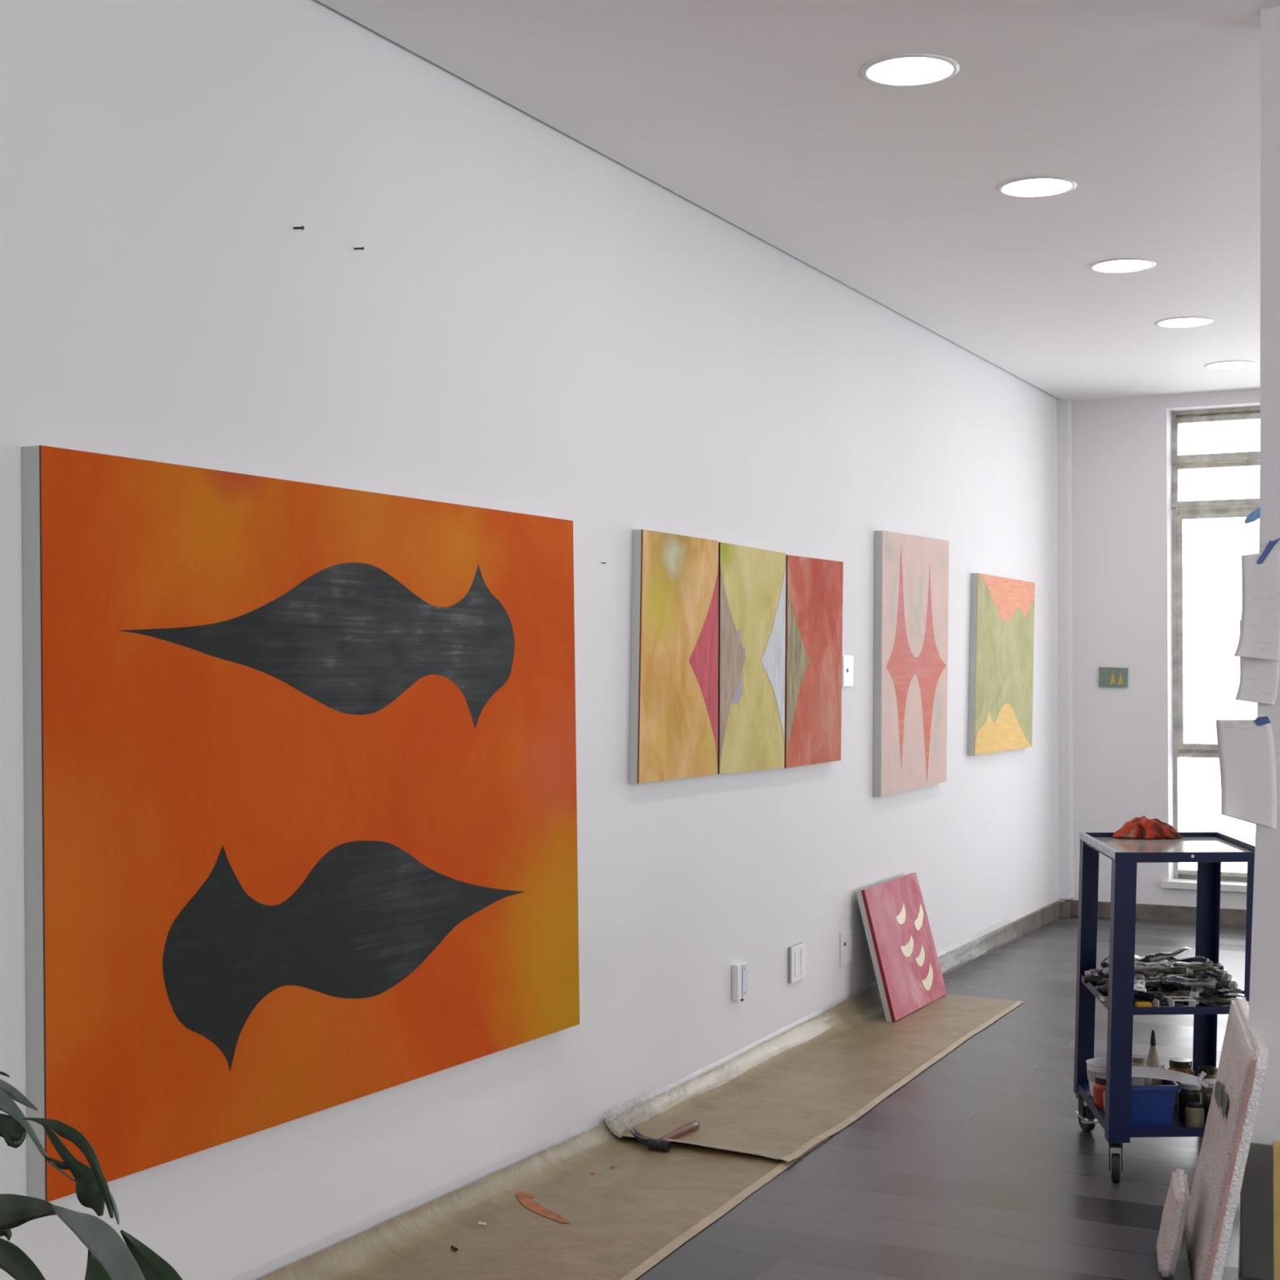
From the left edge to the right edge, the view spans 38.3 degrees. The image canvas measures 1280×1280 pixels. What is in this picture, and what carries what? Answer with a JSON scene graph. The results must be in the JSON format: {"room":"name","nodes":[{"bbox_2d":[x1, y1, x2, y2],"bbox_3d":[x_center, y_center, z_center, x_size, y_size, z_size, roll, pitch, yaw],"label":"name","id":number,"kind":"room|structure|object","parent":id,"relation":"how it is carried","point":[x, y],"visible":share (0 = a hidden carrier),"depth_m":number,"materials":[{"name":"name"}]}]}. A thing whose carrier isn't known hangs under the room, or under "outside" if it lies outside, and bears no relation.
{"room":"art studio","nodes":[
{"label":"art studio","id":0,"kind":"room"},
{"bbox_2d":[0,0,1062,1279],"bbox_3d":[-0.609,-0.012,4.406,0.150,2.835,13.333,0,-1,27],"label":"wall","id":1,"kind":"structure","parent":0,"point":[526,320],"depth_m":4.76,"materials":[{"name":"white paint"}]},
{"bbox_2d":[21,444,579,1201],"bbox_3d":[-0.630,0.347,4.136,0.047,1.367,1.992,0,-1,27],"label":"painting","id":2,"kind":"object","parent":1,"relation":"attached to","point":[300,758],"visible":1,"depth_m":3.83,"materials":[{"name":"paint"}]},
{"bbox_2d":[628,529,718,783],"bbox_3d":[0.108,0.051,5.630,0.034,0.745,0.568,0,-1,27],"label":"painting","id":3,"kind":"object","parent":1,"relation":"attached to","point":[674,652],"visible":1,"depth_m":5.58,"materials":[{"name":"yellow fabric"}]},
{"bbox_2d":[731,961,747,1001],"bbox_3d":[0.330,1.129,6.066,0.026,0.127,0.082,0,-1,27],"label":"wall plate","id":4,"kind":"object","parent":1,"relation":"attached to","point":[740,970],"visible":1,"depth_m":6.04,"materials":[{"name":"white plastic"}]},
{"bbox_2d":[717,542,786,773],"bbox_3d":[0.365,0.065,6.142,0.035,0.748,0.566,0,-1,27],"label":"painting","id":5,"kind":"object","parent":1,"relation":"attached to","point":[751,693],"visible":0.99,"depth_m":6.12,"materials":[{"name":"paint"}]},
{"bbox_2d":[787,942,805,983],"bbox_3d":[0.558,1.144,6.532,0.017,0.126,0.139,0,-1,27],"label":"wall plate","id":6,"kind":"object","parent":1,"relation":"attached to","point":[797,953],"visible":1,"depth_m":6.51,"materials":[{"name":"grey plastic"}]},
{"bbox_2d":[784,555,843,768],"bbox_3d":[0.619,0.076,6.649,0.034,0.746,0.573,0,-1,27],"label":"painting","id":7,"kind":"object","parent":1,"relation":"attached to","point":[814,589],"visible":0.98,"depth_m":6.62,"materials":[{"name":"paint"}]},
{"bbox_2d":[839,929,852,966],"bbox_3d":[0.782,1.169,6.990,0.008,0.124,0.122,0,-1,27],"label":"wall plate","id":8,"kind":"object","parent":1,"relation":"attached to","point":[846,937],"visible":1,"depth_m":6.98,"materials":[{"name":"white plastic"}]},
{"bbox_2d":[841,655,853,686],"bbox_3d":[0.791,0.118,7.020,0.012,0.119,0.116,0,-1,27],"label":"wall plate","id":9,"kind":"object","parent":1,"relation":"attached to","point":[847,660],"visible":0.89,"depth_m":7.01,"materials":[{"name":"white plastic"}]},
{"bbox_2d":[872,530,949,796],"bbox_3d":[1.141,0.092,7.692,0.034,1.070,0.911,0,-1,27],"label":"painting","id":10,"kind":"object","parent":1,"relation":"attached to","point":[911,572],"visible":1,"depth_m":7.60,"materials":[{"name":"paint"}]},
{"bbox_2d":[937,900,1059,975],"bbox_3d":[-0.632,1.358,4.155,0.013,0.088,12.903,0,-1,27],"label":"baseboard","id":11,"kind":"structure","parent":1,"relation":"attached to","point":[965,953],"depth_m":8.83,"materials":[{"name":"grey stone"}]},
{"bbox_2d":[967,573,1035,755],"bbox_3d":[1.760,0.117,8.927,0.035,0.839,1.088,0,-1,27],"label":"painting","id":12,"kind":"object","parent":1,"relation":"attached to","point":[1001,662],"visible":1,"depth_m":8.82,"materials":[{"name":"paint"}]},
{"bbox_2d":[1057,398,1073,899],"bbox_3d":[2.312,0.032,10.008,0.057,2.735,0.100,0,-1,27],"label":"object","id":13,"kind":"structure","parent":1,"relation":"attached to","point":[1064,500],"depth_m":9.97,"materials":[{"name":"white paint"}]},
{"bbox_2d":[316,0,1279,400],"bbox_3d":[1.722,-1.426,3.094,5.186,0.020,13.033,0,-1,27],"label":"ceiling","id":14,"kind":"structure","parent":0,"point":[762,115],"depth_m":5.09,"materials":[{"name":"paint"}]},
{"bbox_2d":[861,53,959,86],"bbox_3d":[0.660,-1.390,4.499,0.239,0.005,0.239,0,-1,27],"label":"recessed light","id":15,"kind":"object","parent":14,"relation":"in","point":[906,69],"visible":1,"depth_m":4.49,"materials":[{"name":"white plastic"}]},
{"bbox_2d":[996,176,1077,197],"bbox_3d":[1.205,-1.373,5.587,0.239,0.005,0.239,0,-1,27],"label":"recessed light","id":16,"kind":"object","parent":14,"relation":"in","point":[1034,186],"visible":1,"depth_m":5.57,"materials":[{"name":"white plastic"}]},
{"bbox_2d":[1088,257,1156,273],"bbox_3d":[1.749,-1.356,6.675,0.239,0.005,0.239,0,-1,27],"label":"recessed light","id":17,"kind":"object","parent":14,"relation":"in","point":[1122,264],"visible":1,"depth_m":6.67,"materials":[{"name":"white plastic"}]},
{"bbox_2d":[1093,260,1151,272],"bbox_3d":[1.749,-1.355,6.675,0.206,0.001,0.206,0,-1,27],"label":"diffuser","id":18,"kind":"object","parent":17,"relation":"attached to","point":[1117,266],"depth_m":6.68,"materials":[{"name":"plastic"}]},
{"bbox_2d":[1155,316,1213,328],"bbox_3d":[2.294,-1.338,7.763,0.239,0.005,0.239,0,-1,27],"label":"recessed light","id":19,"kind":"object","parent":14,"relation":"in","point":[1180,322],"visible":1,"depth_m":7.75,"materials":[{"name":"white plastic"}]},
{"bbox_2d":[1159,318,1209,327],"bbox_3d":[2.294,-1.338,7.763,0.206,0.001,0.206,0,-1,27],"label":"diffuser","id":20,"kind":"object","parent":19,"relation":"attached to","point":[1181,322],"depth_m":7.77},
{"bbox_2d":[1204,360,1256,368],"bbox_3d":[2.839,-1.321,8.851,0.239,0.005,0.239,0,-1,27],"label":"recessed light","id":21,"kind":"object","parent":14,"relation":"in","point":[1225,364],"visible":1,"depth_m":8.84,"materials":[{"name":"white plastic"}]},
{"bbox_2d":[635,915,1261,1279],"bbox_3d":[1.772,1.446,3.163,5.600,0.120,13.683,0,-1,27],"label":"floor","id":22,"kind":"structure","parent":0,"point":[982,1165],"depth_m":4.88,"materials":[{"name":"laminate"}]},
{"bbox_2d":[0,1071,182,1279],"bbox_3d":[-0.595,0.867,1.592,0.838,0.987,0.300,-1,-1,35],"label":"potted plant","id":23,"kind":"object","parent":22,"relation":"on","point":[108,1257],"visible":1,"depth_m":1.49,"materials":[{"name":"green plant"}]},
{"bbox_2d":[257,1123,829,1279],"bbox_3d":[-0.473,1.351,3.655,0.713,0.082,3.751,0,-1,27],"label":"paper sheet","id":24,"kind":"object","parent":22,"relation":"on","point":[597,1203],"visible":0.95,"depth_m":4.43,"materials":[{"name":"brown paper"}]},
{"bbox_2d":[629,1120,699,1152],"bbox_3d":[0.081,1.387,5.204,0.117,0.051,0.275,0,-1,27],"label":"hammer","id":25,"kind":"object","parent":24,"relation":"on","point":[664,1145],"visible":1,"depth_m":5.11,"materials":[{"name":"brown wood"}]},
{"bbox_2d":[604,985,1023,1161],"bbox_3d":[0.753,1.388,6.273,0.559,0.089,2.690,0,-1,27],"label":"paper sheet","id":26,"kind":"object","parent":22,"relation":"on","point":[784,1095],"visible":0.91,"depth_m":5.95,"materials":[{"name":"brown paper"}]},
{"bbox_2d":[855,871,946,1022],"bbox_3d":[1.036,1.202,7.277,0.175,0.496,0.681,0,-1,27],"label":"painting","id":27,"kind":"object","parent":26,"relation":"on","point":[908,971],"visible":1,"depth_m":7.21,"materials":[{"name":"paint"}]},
{"bbox_2d":[1073,831,1254,1182],"bbox_3d":[1.457,0.987,5.088,0.432,0.858,0.662,0,-1,4],"label":"trolley","id":28,"kind":"object","parent":22,"relation":"on","point":[1209,850],"visible":0.53,"depth_m":4.96,"materials":[{"name":"blue metal"}]},
{"bbox_2d":[1084,968,1100,976],"bbox_3d":[1.364,0.963,5.293,0.166,0.033,0.043,0,-1,8],"label":"paint tube","id":29,"kind":"object","parent":28,"relation":"on","point":[1090,971],"visible":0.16,"depth_m":5.29,"materials":[{"name":"metal"}]},
{"bbox_2d":[1083,973,1108,985],"bbox_3d":[1.341,0.962,5.215,0.166,0.031,0.041,0,-1,4],"label":"paint tube","id":30,"kind":"object","parent":28,"relation":"on","point":[1092,979],"visible":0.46,"depth_m":5.21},
{"bbox_2d":[1097,966,1108,976],"bbox_3d":[1.369,0.932,5.211,0.145,0.051,0.035,0,-1,24],"label":"paint tube","id":31,"kind":"object","parent":30,"relation":"on","point":[1104,971],"visible":0.25,"depth_m":5.22,"materials":[{"name":"metal"}]},
{"bbox_2d":[1085,1057,1106,1097],"bbox_3d":[1.321,1.242,5.213,0.114,0.094,0.114,0,-1,27],"label":"paint bucket","id":32,"kind":"object","parent":28,"relation":"on","point":[1095,1066],"visible":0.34,"depth_m":5.20,"materials":[{"name":"white plastic"}]},
{"bbox_2d":[1093,1074,1106,1109],"bbox_3d":[1.288,1.246,5.082,0.072,0.082,0.072,0,-1,27],"label":"paint jar","id":33,"kind":"object","parent":28,"relation":"on","point":[1100,1086],"visible":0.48,"depth_m":5.06,"materials":[{"name":"red plastic"}]},
{"bbox_2d":[1097,984,1108,995],"bbox_3d":[1.329,0.959,5.016,0.166,0.031,0.041,-1,-1,33],"label":"paint tube","id":34,"kind":"object","parent":28,"relation":"on","point":[1104,989],"visible":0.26,"depth_m":5.04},
{"bbox_2d":[1099,996,1164,1005],"bbox_3d":[1.307,0.957,4.894,0.166,0.031,0.041,0,-1,15],"label":"paint tube","id":35,"kind":"object","parent":28,"relation":"on","point":[1135,997],"visible":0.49,"depth_m":4.90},
{"bbox_2d":[1133,991,1164,999],"bbox_3d":[1.326,0.939,4.888,0.137,0.027,0.033,-1,-1,43],"label":"paint tube","id":36,"kind":"object","parent":35,"relation":"on","point":[1152,995],"visible":0.62,"depth_m":4.86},
{"bbox_2d":[1077,1079,1205,1137],"bbox_3d":[1.446,1.288,5.092,0.398,0.024,0.631,0,-1,5],"label":"shelf","id":37,"kind":"object","parent":28,"relation":"attached to","point":[1113,1128],"depth_m":4.80,"materials":[{"name":"blue metal"}]},
{"bbox_2d":[1134,1001,1151,1007],"bbox_3d":[1.318,0.958,4.822,0.042,0.020,0.020,0,-1,-2],"label":"box","id":38,"kind":"object","parent":28,"relation":"on","point":[1137,1004],"visible":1,"depth_m":4.81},
{"bbox_2d":[1133,986,1158,991],"bbox_3d":[1.354,0.948,4.980,0.039,0.046,0.166,-1,-1,42],"label":"paint tube","id":39,"kind":"object","parent":28,"relation":"on","point":[1151,988],"visible":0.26,"depth_m":4.99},
{"bbox_2d":[1133,973,1146,992],"bbox_3d":[1.330,0.916,4.910,0.043,0.034,0.166,0,-1,17],"label":"paint tube","id":40,"kind":"object","parent":39,"relation":"on","point":[1140,982],"visible":0.79,"depth_m":4.90,"materials":[{"name":"metal"}]},
{"bbox_2d":[1145,973,1172,986],"bbox_3d":[1.419,0.920,5.022,0.041,0.032,0.166,-1,-1,36],"label":"paint tube","id":41,"kind":"object","parent":39,"relation":"on","point":[1153,984],"visible":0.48,"depth_m":4.97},
{"bbox_2d":[1112,815,1182,838],"bbox_3d":[1.483,0.544,5.379,0.185,0.063,0.163,0,-1,27],"label":"rag","id":42,"kind":"object","parent":28,"relation":"on","point":[1143,827],"visible":1,"depth_m":5.34,"materials":[{"name":"red fabric"}]},
{"bbox_2d":[1130,1079,1179,1128],"bbox_3d":[1.339,1.227,4.911,0.162,0.115,0.198,0,-1,5],"label":"storage bin","id":43,"kind":"object","parent":28,"relation":"on","point":[1151,1106],"visible":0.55,"depth_m":4.83,"materials":[{"name":"blue plastic"}]},
{"bbox_2d":[1131,1076,1144,1085],"bbox_3d":[1.303,1.215,4.867,0.060,0.128,0.060,0,-1,27],"label":"plastic tub","id":44,"kind":"object","parent":43,"relation":"in","point":[1135,1081],"visible":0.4,"depth_m":4.84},
{"bbox_2d":[1132,1055,1151,1085],"bbox_3d":[1.335,1.198,4.926,0.068,0.164,0.068,0,-1,27],"label":"plastic tub","id":45,"kind":"object","parent":43,"relation":"in","point":[1137,1060],"visible":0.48,"depth_m":4.91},
{"bbox_2d":[1145,1029,1162,1085],"bbox_3d":[1.382,1.165,4.958,0.048,0.230,0.048,0,-1,27],"label":"squeeze bottle","id":46,"kind":"object","parent":43,"relation":"in","point":[1153,1060],"visible":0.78,"depth_m":4.95,"materials":[{"name":"beige plastic"}]},
{"bbox_2d":[1131,1066,1208,1088],"bbox_3d":[1.378,1.151,4.840,0.240,0.062,0.027,0,-1,-8],"label":"scraper","id":47,"kind":"object","parent":43,"relation":"on","point":[1136,1071],"visible":1,"depth_m":4.84,"materials":[{"name":"metal"}]},
{"bbox_2d":[1080,970,1235,1014],"bbox_3d":[1.456,0.973,5.098,0.398,0.020,0.631,0,-1,5],"label":"shelf","id":48,"kind":"object","parent":28,"relation":"attached to","point":[1114,1006],"depth_m":4.81,"materials":[{"name":"blue metal"}]},
{"bbox_2d":[1133,996,1183,1006],"bbox_3d":[1.367,0.960,4.872,0.136,0.026,0.034,0,-1,12],"label":"paint tube","id":49,"kind":"object","parent":28,"relation":"on","point":[1137,999],"visible":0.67,"depth_m":4.86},
{"bbox_2d":[1157,985,1166,990],"bbox_3d":[1.378,0.962,5.080,0.146,0.028,0.037,0,-1,18],"label":"paint tube","id":50,"kind":"object","parent":28,"relation":"on","point":[1161,987],"visible":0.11,"depth_m":5.05,"materials":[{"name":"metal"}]},
{"label":"paint tube","id":51,"kind":"object","parent":50,"relation":"on","visible":0},
{"bbox_2d":[1102,958,1153,977],"bbox_3d":[1.366,0.917,5.144,0.042,0.038,0.166,1,-1,-31],"label":"paint tube","id":52,"kind":"object","parent":51,"relation":"on","point":[1148,974],"visible":0.23,"depth_m":5.08,"materials":[{"name":"metal"}]},
{"bbox_2d":[1151,971,1159,977],"bbox_3d":[1.445,0.927,5.130,0.032,0.032,0.126,0,-1,28],"label":"paint tube","id":53,"kind":"object","parent":51,"relation":"on","point":[1154,973],"visible":0.35,"depth_m":5.08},
{"bbox_2d":[1172,960,1213,966],"bbox_3d":[1.515,0.916,5.146,0.166,0.038,0.043,0,-1,13],"label":"paint tube","id":54,"kind":"object","parent":53,"relation":"on","point":[1211,962],"visible":0.35,"depth_m":5.13,"materials":[{"name":"metal"}]},
{"bbox_2d":[1140,946,1191,962],"bbox_3d":[1.480,0.890,5.184,0.144,0.048,0.037,0,-1,-8],"label":"paint tube","id":55,"kind":"object","parent":54,"relation":"on","point":[1154,957],"visible":0.89,"depth_m":5.17,"materials":[{"name":"metal"}]},
{"bbox_2d":[1145,973,1188,986],"bbox_3d":[1.403,0.927,4.992,0.164,0.053,0.043,0,-1,16],"label":"paint tube","id":56,"kind":"object","parent":28,"relation":"on","point":[1148,980],"visible":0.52,"depth_m":4.98,"materials":[{"name":"metal"}]},
{"bbox_2d":[1134,961,1175,971],"bbox_3d":[1.367,0.890,4.999,0.166,0.044,0.042,-1,-1,37],"label":"paint tube","id":57,"kind":"object","parent":56,"relation":"on","point":[1139,966],"visible":0.6,"depth_m":4.98,"materials":[{"name":"metal"}]},
{"bbox_2d":[1159,973,1175,984],"bbox_3d":[1.415,0.919,4.957,0.033,0.026,0.136,0,-1,9],"label":"paint tube","id":58,"kind":"object","parent":56,"relation":"on","point":[1164,980],"visible":0.99,"depth_m":4.93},
{"bbox_2d":[1147,966,1193,976],"bbox_3d":[1.440,0.900,5.013,0.127,0.025,0.032,0,-1,19],"label":"paint tube","id":59,"kind":"object","parent":58,"relation":"on","point":[1175,970],"visible":0.91,"depth_m":5.00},
{"bbox_2d":[1084,833,1254,859],"bbox_3d":[1.468,0.574,5.105,0.398,0.024,0.631,0,-1,5],"label":"tray","id":60,"kind":"object","parent":28,"relation":"on","point":[1191,846],"depth_m":5.07,"materials":[{"name":"blue metal"}]},
{"bbox_2d":[1151,995,1195,1007],"bbox_3d":[1.407,0.956,4.841,0.107,0.028,0.051,0,-1,-2],"label":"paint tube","id":61,"kind":"object","parent":28,"relation":"on","point":[1155,1002],"visible":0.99,"depth_m":4.84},
{"bbox_2d":[1171,986,1182,991],"bbox_3d":[1.525,0.961,5.020,0.146,0.028,0.037,0,-1,20],"label":"paint tube","id":62,"kind":"object","parent":28,"relation":"on","point":[1178,988],"visible":0.22,"depth_m":5.03,"materials":[{"name":"metal"}]},
{"label":"paint tube","id":63,"kind":"object","parent":62,"relation":"on","visible":0},
{"bbox_2d":[1170,965,1208,978],"bbox_3d":[1.485,0.913,5.052,0.145,0.042,0.036,-1,-1,33],"label":"paint tube","id":64,"kind":"object","parent":63,"relation":"on","point":[1201,975],"visible":0.31,"depth_m":5.02,"materials":[{"name":"metal"}]},
{"bbox_2d":[1168,1057,1194,1107],"bbox_3d":[1.498,1.225,5.101,0.072,0.125,0.072,0,-1,27],"label":"glass jar","id":65,"kind":"object","parent":28,"relation":"on","point":[1182,1064],"visible":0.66,"depth_m":5.08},
{"bbox_2d":[1156,991,1215,1003],"bbox_3d":[1.444,0.957,4.906,0.166,0.033,0.044,-1,-1,30],"label":"paint tube","id":66,"kind":"object","parent":28,"relation":"on","point":[1166,993],"visible":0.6,"depth_m":4.89,"materials":[{"name":"metal"}]},
{"bbox_2d":[1164,990,1199,999],"bbox_3d":[1.429,0.944,4.910,0.126,0.030,0.031,-1,-1,41],"label":"paint tube","id":67,"kind":"object","parent":66,"relation":"on","point":[1183,993],"visible":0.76,"depth_m":4.88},
{"bbox_2d":[1177,1081,1203,1121],"bbox_3d":[1.474,1.236,4.931,0.064,0.099,0.064,0,-1,27],"label":"glass jar","id":68,"kind":"object","parent":28,"relation":"on","point":[1187,1092],"visible":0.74,"depth_m":4.91,"materials":[{"name":"clear glass"}]},
{"bbox_2d":[1184,986,1203,1004],"bbox_3d":[1.486,0.943,4.918,0.036,0.035,0.147,0,-1,27],"label":"paint tube","id":69,"kind":"object","parent":28,"relation":"on","point":[1197,989],"visible":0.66,"depth_m":4.92,"materials":[{"name":"metal"}]},
{"bbox_2d":[1185,1101,1204,1127],"bbox_3d":[1.463,1.253,4.856,0.048,0.062,0.048,0,-1,27],"label":"glass jar","id":70,"kind":"object","parent":28,"relation":"on","point":[1194,1111],"visible":1,"depth_m":4.84,"materials":[{"name":"glass"}]},
{"bbox_2d":[1183,999,1224,1006],"bbox_3d":[1.478,0.960,4.881,0.136,0.026,0.034,-1,-1,37],"label":"paint tube","id":71,"kind":"object","parent":28,"relation":"on","point":[1209,1004],"visible":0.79,"depth_m":4.86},
{"bbox_2d":[1196,1065,1217,1086],"bbox_3d":[1.566,1.233,5.074,0.060,0.109,0.060,0,-1,27],"label":"glass jar","id":72,"kind":"object","parent":28,"relation":"on","point":[1211,1071],"visible":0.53,"depth_m":5.05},
{"bbox_2d":[1200,1078,1215,1117],"bbox_3d":[1.548,1.239,4.974,0.072,0.094,0.072,0,-1,27],"label":"glass jar","id":73,"kind":"object","parent":28,"relation":"on","point":[1210,1082],"visible":0.24,"depth_m":4.96,"materials":[{"name":"clear glass"}]},
{"bbox_2d":[1204,1093,1212,1124],"bbox_3d":[1.530,1.245,4.874,0.068,0.078,0.068,0,-1,27],"label":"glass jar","id":74,"kind":"object","parent":28,"relation":"on","point":[1206,1104],"visible":0.25,"depth_m":4.87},
{"bbox_2d":[1198,987,1231,995],"bbox_3d":[1.536,0.940,4.923,0.136,0.026,0.031,1,-1,-36],"label":"paint tube","id":75,"kind":"object","parent":28,"relation":"on","point":[1224,991],"visible":0.85,"depth_m":4.92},
{"bbox_2d":[1166,974,1222,990],"bbox_3d":[1.479,0.916,4.914,0.146,0.032,0.035,0,-1,27],"label":"paint tube","id":76,"kind":"object","parent":75,"relation":"on","point":[1213,984],"visible":1,"depth_m":4.90,"materials":[{"name":"metal"}]},
{"bbox_2d":[1195,977,1237,989],"bbox_3d":[1.544,0.919,4.944,0.032,0.025,0.127,1,-1,-44],"label":"paint tube","id":77,"kind":"object","parent":75,"relation":"on","point":[1228,984],"visible":0.54,"depth_m":4.90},
{"bbox_2d":[1200,995,1231,1004],"bbox_3d":[1.551,0.961,4.904,0.126,0.024,0.033,-1,-1,31],"label":"paint tube","id":78,"kind":"object","parent":28,"relation":"on","point":[1219,1000],"visible":0.51,"depth_m":4.90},
{"bbox_2d":[1203,988,1244,999],"bbox_3d":[1.569,0.960,4.981,0.146,0.028,0.037,0,-1,22],"label":"paint tube","id":79,"kind":"object","parent":28,"relation":"on","point":[1228,995],"visible":0.34,"depth_m":4.96,"materials":[{"name":"metal"}]},
{"bbox_2d":[1228,987,1244,998],"bbox_3d":[1.576,0.961,5.019,0.146,0.028,0.037,0,-1,15],"label":"paint tube","id":80,"kind":"object","parent":28,"relation":"on","point":[1237,990],"visible":0.28,"depth_m":5.00,"materials":[{"name":"metal"}]},
{"bbox_2d":[1174,961,1231,980],"bbox_3d":[1.551,0.914,5.068,0.043,0.040,0.166,1,-1,-42],"label":"paint tube","id":81,"kind":"object","parent":80,"relation":"on","point":[1217,974],"visible":0.6,"depth_m":5.02,"materials":[{"name":"metal"}]},
{"label":"paint tube","id":82,"kind":"object","parent":28,"relation":"on","visible":0},
{"bbox_2d":[1172,973,1194,991],"bbox_3d":[1.471,0.931,4.988,0.036,0.046,0.144,0,-1,5],"label":"paint tube","id":83,"kind":"object","parent":82,"relation":"on","point":[1184,987],"visible":0.38,"depth_m":4.93,"materials":[{"name":"metal"}]},
{"bbox_2d":[1180,964,1221,972],"bbox_3d":[1.516,0.897,5.003,0.126,0.029,0.032,-1,-1,40],"label":"paint tube","id":84,"kind":"object","parent":83,"relation":"on","point":[1196,968],"visible":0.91,"depth_m":5.00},
{"bbox_2d":[1155,1168,1190,1278],"bbox_3d":[1.197,1.309,4.138,0.070,0.182,0.250,0,-1,15],"label":"board","id":85,"kind":"object","parent":22,"relation":"on","point":[1176,1204],"visible":1,"depth_m":4.05,"materials":[{"name":"white fabric"}]},
{"bbox_2d":[1184,996,1269,1279],"bbox_3d":[1.316,1.130,4.153,0.156,0.539,0.684,0,-1,14],"label":"board","id":86,"kind":"object","parent":22,"relation":"on","point":[1218,1179],"visible":0.95,"depth_m":3.96,"materials":[{"name":"white fabric"}]},
{"bbox_2d":[1240,1142,1273,1279],"bbox_3d":[1.658,1.251,3.889,0.748,0.293,0.019,0,-1,27],"label":"board","id":87,"kind":"object","parent":22,"relation":"on","point":[1256,1193],"visible":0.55,"depth_m":4.03,"materials":[{"name":"wood"}]},
{"bbox_2d":[1272,1140,1279,1279],"bbox_3d":[1.541,1.218,3.716,0.500,0.354,0.020,0,-1,27],"label":"frame","id":88,"kind":"object","parent":22,"relation":"on","point":[1276,1144],"visible":1,"depth_m":3.82,"materials":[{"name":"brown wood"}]},
{"bbox_2d":[1062,388,1260,909],"bbox_3d":[4.700,0.062,9.035,5.200,2.835,0.300,0,-1,27],"label":"wall","id":89,"kind":"structure","parent":0,"point":[1122,486],"depth_m":9.91,"materials":[{"name":"white paint"}]},
{"bbox_2d":[1098,666,1128,687],"bbox_3d":[2.553,0.201,9.933,0.154,0.110,0.012,0,-1,27],"label":"painting","id":90,"kind":"object","parent":89,"relation":"attached to","point":[1108,677],"visible":1,"depth_m":9.93,"materials":[{"name":"green paint"}]},
{"bbox_2d":[1059,899,1246,925],"bbox_3d":[4.608,1.436,8.827,5.200,0.080,0.115,0,-1,27],"label":"baseboard","id":91,"kind":"structure","parent":89,"relation":"attached to","point":[1143,911],"depth_m":9.79,"materials":[{"name":"grey stone"}]},
{"bbox_2d":[1161,406,1260,892],"bbox_3d":[3.966,0.032,9.330,2.557,2.553,0.230,0,-1,27],"label":"window","id":92,"kind":"structure","parent":89,"relation":"in","point":[1238,508],"depth_m":9.91,"materials":[{"name":"metal"}]},
{"bbox_2d":[1238,6,1279,1274],"bbox_3d":[2.877,-0.026,3.392,3.408,2.830,0.140,0,-1,27],"label":"wall partition","id":93,"kind":"structure","parent":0,"point":[1264,1017],"depth_m":4.06,"materials":[{"name":"white paint"}]},
{"bbox_2d":[1215,720,1276,830],"bbox_3d":[1.330,0.294,4.043,0.131,0.239,0.032,0,-1,27],"label":"paper sheet","id":94,"kind":"object","parent":93,"relation":"attached to","point":[1246,748],"visible":1,"depth_m":4.05,"materials":[{"name":"paper"}]},
{"bbox_2d":[1253,715,1271,725],"bbox_3d":[1.366,0.178,4.041,0.036,0.021,0.001,0,-1,27],"label":"tape","id":95,"kind":"object","parent":94,"relation":"attached to","point":[1260,721],"visible":1,"depth_m":4.04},
{"bbox_2d":[1244,506,1260,524],"bbox_3d":[1.355,-0.276,4.076,0.034,0.037,0.001,0,-1,27],"label":"tape","id":96,"kind":"object","parent":93,"relation":"attached to","point":[1255,515],"visible":1,"depth_m":4.07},
{"bbox_2d":[1234,550,1279,661],"bbox_3d":[1.357,-0.075,4.042,0.104,0.244,0.016,0,-1,27],"label":"paper sheet","id":97,"kind":"object","parent":93,"relation":"attached to","point":[1260,630],"visible":1,"depth_m":4.04,"materials":[{"name":"paper"}]},
{"bbox_2d":[1257,537,1279,564],"bbox_3d":[1.380,-0.197,4.038,0.054,0.059,0.001,0,-1,27],"label":"tape","id":98,"kind":"object","parent":97,"relation":"attached to","point":[1271,544],"visible":1,"depth_m":4.04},
{"bbox_2d":[1235,619,1279,705],"bbox_3d":[1.361,0.049,4.060,0.094,0.188,0.010,0,-1,27],"label":"paper sheet","id":99,"kind":"object","parent":93,"relation":"attached to","point":[1259,678],"visible":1,"depth_m":4.06,"materials":[{"name":"paper"}]},
{"label":"paint tube","id":100,"kind":"object","parent":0,"visible":0},
{"label":"paint tube","id":101,"kind":"object","parent":100,"relation":"on","visible":0},
{"bbox_3d":[1.523,0.930,5.254,0.166,0.033,0.043,9,-8,-26],"label":"paint tube","id":102,"kind":"object","parent":101,"relation":"on","visible":0},
{"bbox_2d":[1166,955,1209,966],"bbox_3d":[1.532,0.908,5.200,0.039,0.044,0.166,1,-1,-38],"label":"paint tube","id":103,"kind":"object","parent":102,"relation":"on","point":[1198,958],"visible":0.56,"depth_m":5.16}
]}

